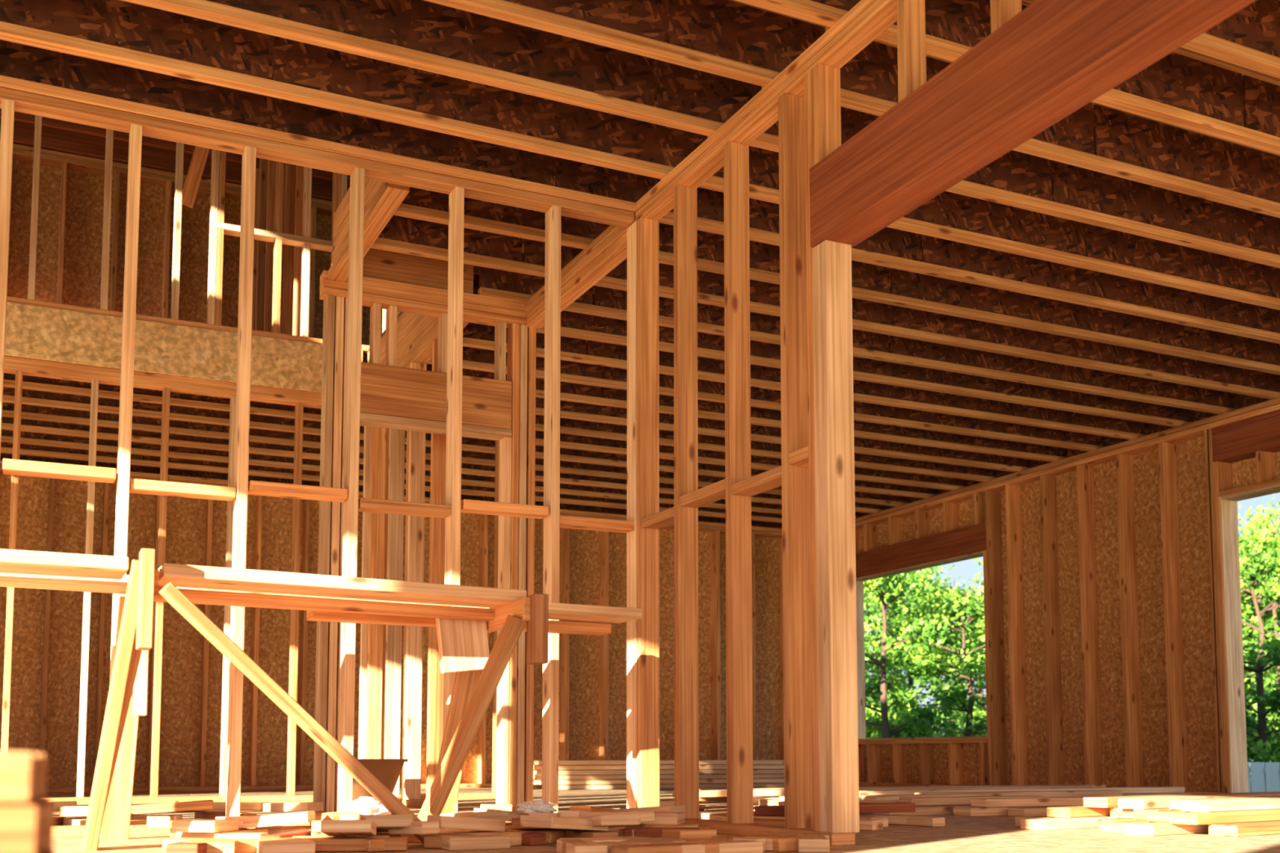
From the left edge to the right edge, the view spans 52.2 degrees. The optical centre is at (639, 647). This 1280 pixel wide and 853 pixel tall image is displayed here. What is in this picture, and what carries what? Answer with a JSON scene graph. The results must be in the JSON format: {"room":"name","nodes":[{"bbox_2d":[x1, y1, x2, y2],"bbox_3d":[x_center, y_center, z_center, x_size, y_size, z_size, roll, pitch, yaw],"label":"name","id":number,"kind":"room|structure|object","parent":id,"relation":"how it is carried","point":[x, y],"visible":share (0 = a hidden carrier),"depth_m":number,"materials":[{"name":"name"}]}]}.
{"room":"construction site","nodes":[
{"label":"construction site","id":0,"kind":"room"},
{"bbox_2d":[0,52,350,200],"bbox_3d":[-0.102,-4.652,5.287,11.800,0.260,14.900,2,-5,-25],"label":"roof","id":1,"kind":"structure","parent":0,"point":[60,135],"depth_m":10.76,"materials":[{"name":"brown wood"}]},
{"bbox_2d":[0,115,399,804],"bbox_3d":[-3.936,-1.616,8.622,5.949,5.210,4.176,0,-5,-6],"label":"wall","id":2,"kind":"structure","parent":0,"point":[43,339],"depth_m":8.12,"materials":[{"name":"brown wood"}]},
{"bbox_2d":[0,75,636,838],"bbox_3d":[-2.564,-0.683,4.278,5.775,2.620,0.092,2,-5,-25],"label":"wall frame","id":3,"kind":"structure","parent":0,"point":[16,95],"depth_m":4.96,"materials":[{"name":"brown wood"}]},
{"bbox_2d":[0,143,784,792],"bbox_3d":[-3.099,-1.392,11.345,11.000,5.220,0.152,2,-5,-25],"label":"wall","id":4,"kind":"structure","parent":0,"point":[46,681],"depth_m":11.12,"materials":[{"name":"brown wood"}]},
{"bbox_2d":[312,270,538,813],"bbox_3d":[-1.037,-0.498,6.474,1.125,2.620,0.099,2,-5,-25],"label":"door frame","id":5,"kind":"structure","parent":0,"point":[393,396],"depth_m":6.52,"materials":[{"name":"brown wood"}]},
{"bbox_2d":[358,320,499,808],"bbox_3d":[-0.941,-0.388,7.771,0.985,2.620,2.139,2,-5,-25],"label":"wall closet partition","id":6,"kind":"structure","parent":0,"point":[384,460],"depth_m":7.76,"materials":[{"name":"brown wood"}]},
{"bbox_2d":[328,177,473,364],"bbox_3d":[-1.386,-1.899,6.938,0.750,0.350,3.290,2,-5,-25],"label":"framing","id":7,"kind":"object","parent":6,"relation":"attached to","point":[382,200],"visible":0.49,"depth_m":6.47,"materials":[{"name":"brown wood"}]},
{"bbox_2d":[0,0,1279,528],"bbox_3d":[-0.103,-2.091,5.070,10.998,0.320,14.098,2,-5,-25],"label":"ceiling","id":8,"kind":"structure","parent":0,"point":[997,358],"depth_m":5.88,"materials":[{"name":"brown wood"}]},
{"bbox_2d":[42,786,1279,852],"bbox_3d":[-0.115,0.691,4.853,11.290,0.022,14.340,2,-5,-25],"label":"floor","id":9,"kind":"structure","parent":0,"point":[960,833],"depth_m":4.30,"materials":[{"name":"beige wood"}]},
{"bbox_2d":[0,752,54,852],"bbox_3d":[-0.899,0.206,0.869,0.934,0.272,0.266,2,-5,-25],"label":"stack","id":10,"kind":"object","parent":9,"relation":"on","point":[27,817],"visible":1,"depth_m":0.94,"materials":[{"name":"brown wood"}]},
{"bbox_2d":[52,800,323,826],"bbox_3d":[-2.014,0.654,5.146,1.541,0.099,0.983,2,-5,-25],"label":"pile","id":11,"kind":"object","parent":9,"relation":"on","point":[71,813],"visible":0.46,"depth_m":5.25,"materials":[{"name":"brown wood"}]},
{"bbox_2d":[0,548,642,851],"bbox_3d":[-1.633,0.181,3.998,3.683,0.880,0.851,2,-5,-25],"label":"sawhorse","id":12,"kind":"object","parent":9,"relation":"on","point":[464,617],"visible":0.88,"depth_m":4.16,"materials":[{"name":"brown wood"}]},
{"bbox_2d":[352,759,407,800],"bbox_3d":[-1.439,0.717,6.864,0.400,0.265,0.310,2,-5,-25],"label":"tub","id":13,"kind":"object","parent":9,"relation":"on","point":[388,771],"visible":0.44,"depth_m":6.78,"materials":[{"name":"brown plastic"}]},
{"bbox_2d":[146,804,716,852],"bbox_3d":[-0.642,0.585,4.347,1.850,0.102,1.057,2,-5,-25],"label":"pile","id":14,"kind":"object","parent":9,"relation":"on","point":[490,826],"visible":0.94,"depth_m":4.03,"materials":[{"name":"brown wood"}]},
{"bbox_2d":[337,796,391,814],"bbox_3d":[-0.911,0.532,4.407,0.213,0.064,0.150,2,-5,-25],"label":"plastic bag","id":15,"kind":"object","parent":14,"relation":"on","point":[363,805],"visible":0.67,"depth_m":4.37,"materials":[{"name":"white plastic"}]},
{"bbox_2d":[515,800,557,814],"bbox_3d":[-0.356,0.548,4.510,0.144,0.049,0.111,0,-5,-6],"label":"plastic bag","id":16,"kind":"object","parent":14,"relation":"on","point":[537,806],"visible":0.83,"depth_m":4.47,"materials":[{"name":"white"}]},
{"bbox_2d":[533,760,784,790],"bbox_3d":[0.297,1.140,11.816,2.794,0.247,0.590,2,-5,-25],"label":"stack","id":17,"kind":"object","parent":9,"relation":"on","point":[572,774],"visible":0.47,"depth_m":11.33,"materials":[{"name":"brown wood"}]},
{"bbox_2d":[556,833,829,852],"bbox_3d":[0.185,0.567,3.754,0.906,0.038,0.445,2,-5,-25],"label":"pile","id":18,"kind":"object","parent":9,"relation":"on","point":[800,842],"visible":1,"depth_m":3.64,"materials":[{"name":"brown wood"}]},
{"bbox_2d":[619,795,945,830],"bbox_3d":[0.584,0.699,5.712,0.991,0.104,1.779,2,-5,-25],"label":"pile","id":19,"kind":"object","parent":9,"relation":"on","point":[762,815],"visible":0.4,"depth_m":5.27,"materials":[{"name":"brown wood"}]},
{"bbox_2d":[672,784,1191,805],"bbox_3d":[1.808,0.943,8.444,3.569,0.078,1.395,2,-5,-25],"label":"stack","id":20,"kind":"object","parent":9,"relation":"on","point":[762,796],"visible":0.46,"depth_m":8.26,"materials":[{"name":"brown wood"}]},
{"bbox_2d":[862,790,1122,816],"bbox_3d":[2.194,0.813,6.900,2.624,0.078,1.373,2,-5,-25],"label":"stack","id":21,"kind":"object","parent":9,"relation":"on","point":[1011,803],"visible":0.56,"depth_m":6.30,"materials":[{"name":"brown wood"}]},
{"bbox_2d":[1014,791,1279,836],"bbox_3d":[2.983,0.692,5.691,3.350,0.116,0.881,3,-6,-36],"label":"stack","id":22,"kind":"object","parent":9,"relation":"on","point":[1256,813],"visible":1,"depth_m":4.79,"materials":[{"name":"brown wood"}]},
{"bbox_2d":[524,0,1022,845],"bbox_3d":[1.315,-0.812,2.750,0.101,2.620,8.700,2,-5,-25],"label":"wall frame","id":23,"kind":"structure","parent":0,"point":[815,474],"depth_m":4.47,"materials":[{"name":"brown wood"}]},
{"bbox_2d":[809,0,1256,248],"bbox_3d":[1.311,-1.561,2.834,0.131,0.267,3.256,2,-5,-25],"label":"header beam","id":24,"kind":"structure","parent":23,"relation":"attached to","point":[1052,59],"depth_m":3.49,"materials":[{"name":"brown wood"}]},
{"bbox_2d":[855,396,1279,794],"bbox_3d":[4.808,-0.430,7.271,0.152,2.620,14.100,2,-5,-25],"label":"wall","id":25,"kind":"structure","parent":0,"point":[1104,642],"depth_m":10.03,"materials":[{"name":"brown wood"}]},
{"bbox_2d":[856,551,987,740],"bbox_3d":[2.570,0.041,11.975,0.142,1.590,1.980,2,-5,-25],"label":"window","id":26,"kind":"structure","parent":25,"relation":"in","point":[860,581],"depth_m":12.81,"materials":[{"name":"brown wood"}]},
{"bbox_2d":[1218,484,1279,792],"bbox_3d":[4.540,-0.098,7.821,0.160,2.050,2.370,2,-5,-25],"label":"door frame","id":27,"kind":"structure","parent":25,"relation":"in","point":[1228,504],"depth_m":8.86,"materials":[{"name":"brown wood"}]},
{"label":"outside","id":28,"kind":"structure","parent":0,"visible":0},
{"bbox_3d":[0.000,0.717,-0.060,240.000,0.240,240.000,2,-5,-25],"label":"ground","id":29,"kind":"structure","parent":28,"visible":0},
{"bbox_2d":[863,580,917,731],"bbox_3d":[5.570,0.107,34.832,4.419,7.416,4.926,2,-5,-21],"label":"tree","id":30,"kind":"object","parent":29,"relation":"on","point":[873,632],"visible":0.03,"depth_m":33.34,"materials":[{"name":"green plant"}]},
{"bbox_2d":[863,586,919,726],"bbox_3d":[4.622,0.544,30.555,3.717,5.829,3.364,3,-6,-31],"label":"tree","id":31,"kind":"object","parent":29,"relation":"on","point":[874,679],"visible":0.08,"depth_m":30.34,"materials":[{"name":"green plant"}]},
{"bbox_2d":[863,604,922,709],"bbox_3d":[7.380,0.753,42.838,4.782,7.487,4.328,-4,-6,40],"label":"tree","id":32,"kind":"object","parent":29,"relation":"on","point":[864,619],"visible":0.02,"depth_m":42.22,"materials":[{"name":"green plant"}]},
{"bbox_2d":[863,567,975,738],"bbox_3d":[4.324,0.095,23.447,3.070,5.518,3.421,-3,-6,30],"label":"tree","id":33,"kind":"object","parent":29,"relation":"on","point":[886,729],"visible":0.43,"depth_m":23.34,"materials":[{"name":"green plant"}]},
{"bbox_2d":[863,564,985,738],"bbox_3d":[6.403,0.429,30.678,3.740,6.069,4.168,-4,-7,43],"label":"tree","id":34,"kind":"object","parent":29,"relation":"on","point":[937,591],"visible":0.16,"depth_m":30.37,"materials":[{"name":"green plant"}]},
{"bbox_2d":[865,575,986,734],"bbox_3d":[8.313,0.901,34.080,5.557,5.686,5.188,-4,-6,36],"label":"tree","id":35,"kind":"object","parent":29,"relation":"on","point":[952,593],"visible":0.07,"depth_m":33.91,"materials":[{"name":"green plant"}]},
{"bbox_2d":[866,585,986,737],"bbox_3d":[6.135,0.860,24.051,3.435,4.079,3.679,3,-6,-31],"label":"tree","id":36,"kind":"object","parent":29,"relation":"on","point":[966,613],"visible":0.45,"depth_m":24.04,"materials":[{"name":"green plant"}]},
{"bbox_2d":[891,622,986,728],"bbox_3d":[10.567,1.299,40.368,5.906,5.950,5.513,2,-5,-21],"label":"tree","id":37,"kind":"object","parent":29,"relation":"on","point":[905,677],"visible":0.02,"depth_m":40.27,"materials":[{"name":"green plant"}]},
{"bbox_2d":[920,557,986,722],"bbox_3d":[9.507,0.372,33.581,4.743,6.660,4.428,1,-5,-9],"label":"tree","id":38,"kind":"object","parent":29,"relation":"on","point":[980,588],"visible":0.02,"depth_m":33.40,"materials":[{"name":"green plant"}]},
{"bbox_2d":[947,613,986,736],"bbox_3d":[7.978,0.809,27.938,3.905,4.846,3.503,2,-5,-20],"label":"tree","id":39,"kind":"object","parent":29,"relation":"on","point":[980,684],"visible":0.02,"depth_m":27.65,"materials":[{"name":"green plant"}]},
{"bbox_2d":[968,648,986,736],"bbox_3d":[7.326,0.364,22.549,2.731,4.828,3.044,3,-6,-35],"label":"tree","id":40,"kind":"object","parent":29,"relation":"on","point":[969,715],"visible":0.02,"depth_m":23.11,"materials":[{"name":"green plant"}]},
{"bbox_2d":[1243,574,1272,763],"bbox_3d":[18.081,0.394,38.699,4.092,7.495,4.560,-1,-5,14],"label":"tree","id":41,"kind":"object","parent":29,"relation":"on","point":[1250,761],"visible":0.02,"depth_m":37.78,"materials":[{"name":"green plant"}]},
{"bbox_2d":[1237,497,1279,759],"bbox_3d":[13.705,-0.186,28.011,3.187,6.851,3.552,1,-5,-12],"label":"tree","id":42,"kind":"object","parent":29,"relation":"on","point":[1261,526],"visible":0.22,"depth_m":28.25,"materials":[{"name":"green plant"}]},
{"bbox_2d":[1238,511,1279,791],"bbox_3d":[10.664,0.200,22.512,3.298,5.150,3.675,1,-5,-10],"label":"tree","id":43,"kind":"object","parent":29,"relation":"on","point":[1270,565],"visible":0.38,"depth_m":22.33,"materials":[{"name":"green plant"}]},
{"bbox_2d":[1238,520,1279,754],"bbox_3d":[14.384,0.255,31.890,5.260,6.608,4.911,-2,-5,23],"label":"tree","id":44,"kind":"object","parent":29,"relation":"on","point":[1269,615],"visible":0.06,"depth_m":31.21,"materials":[{"name":"green plant"}]},
{"bbox_2d":[1239,534,1279,762],"bbox_3d":[12.402,-0.092,29.008,4.004,6.830,4.463,1,-5,-11],"label":"tree","id":45,"kind":"object","parent":29,"relation":"on","point":[1268,626],"visible":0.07,"depth_m":28.04,"materials":[{"name":"green plant"}]},
{"bbox_2d":[1243,573,1277,719],"bbox_3d":[16.902,0.349,33.310,4.284,6.686,3.877,-1,-5,7],"label":"tree","id":46,"kind":"object","parent":29,"relation":"on","point":[1245,657],"visible":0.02,"depth_m":33.43,"materials":[{"name":"green plant"}]},
{"bbox_2d":[1247,762,1279,792],"bbox_3d":[8.344,1.486,12.738,0.070,0.720,12.000,2,-5,-25],"label":"fence","id":47,"kind":"object","parent":29,"relation":"on","point":[1257,771],"visible":0.05,"depth_m":15.08,"materials":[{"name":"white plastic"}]},
{"bbox_2d":[1248,558,1279,720],"bbox_3d":[11.552,0.150,21.327,2.900,5.050,2.602,-1,-5,10],"label":"tree","id":48,"kind":"object","parent":29,"relation":"on","point":[1277,662],"visible":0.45,"depth_m":21.68,"materials":[{"name":"green plant"}]}
]}

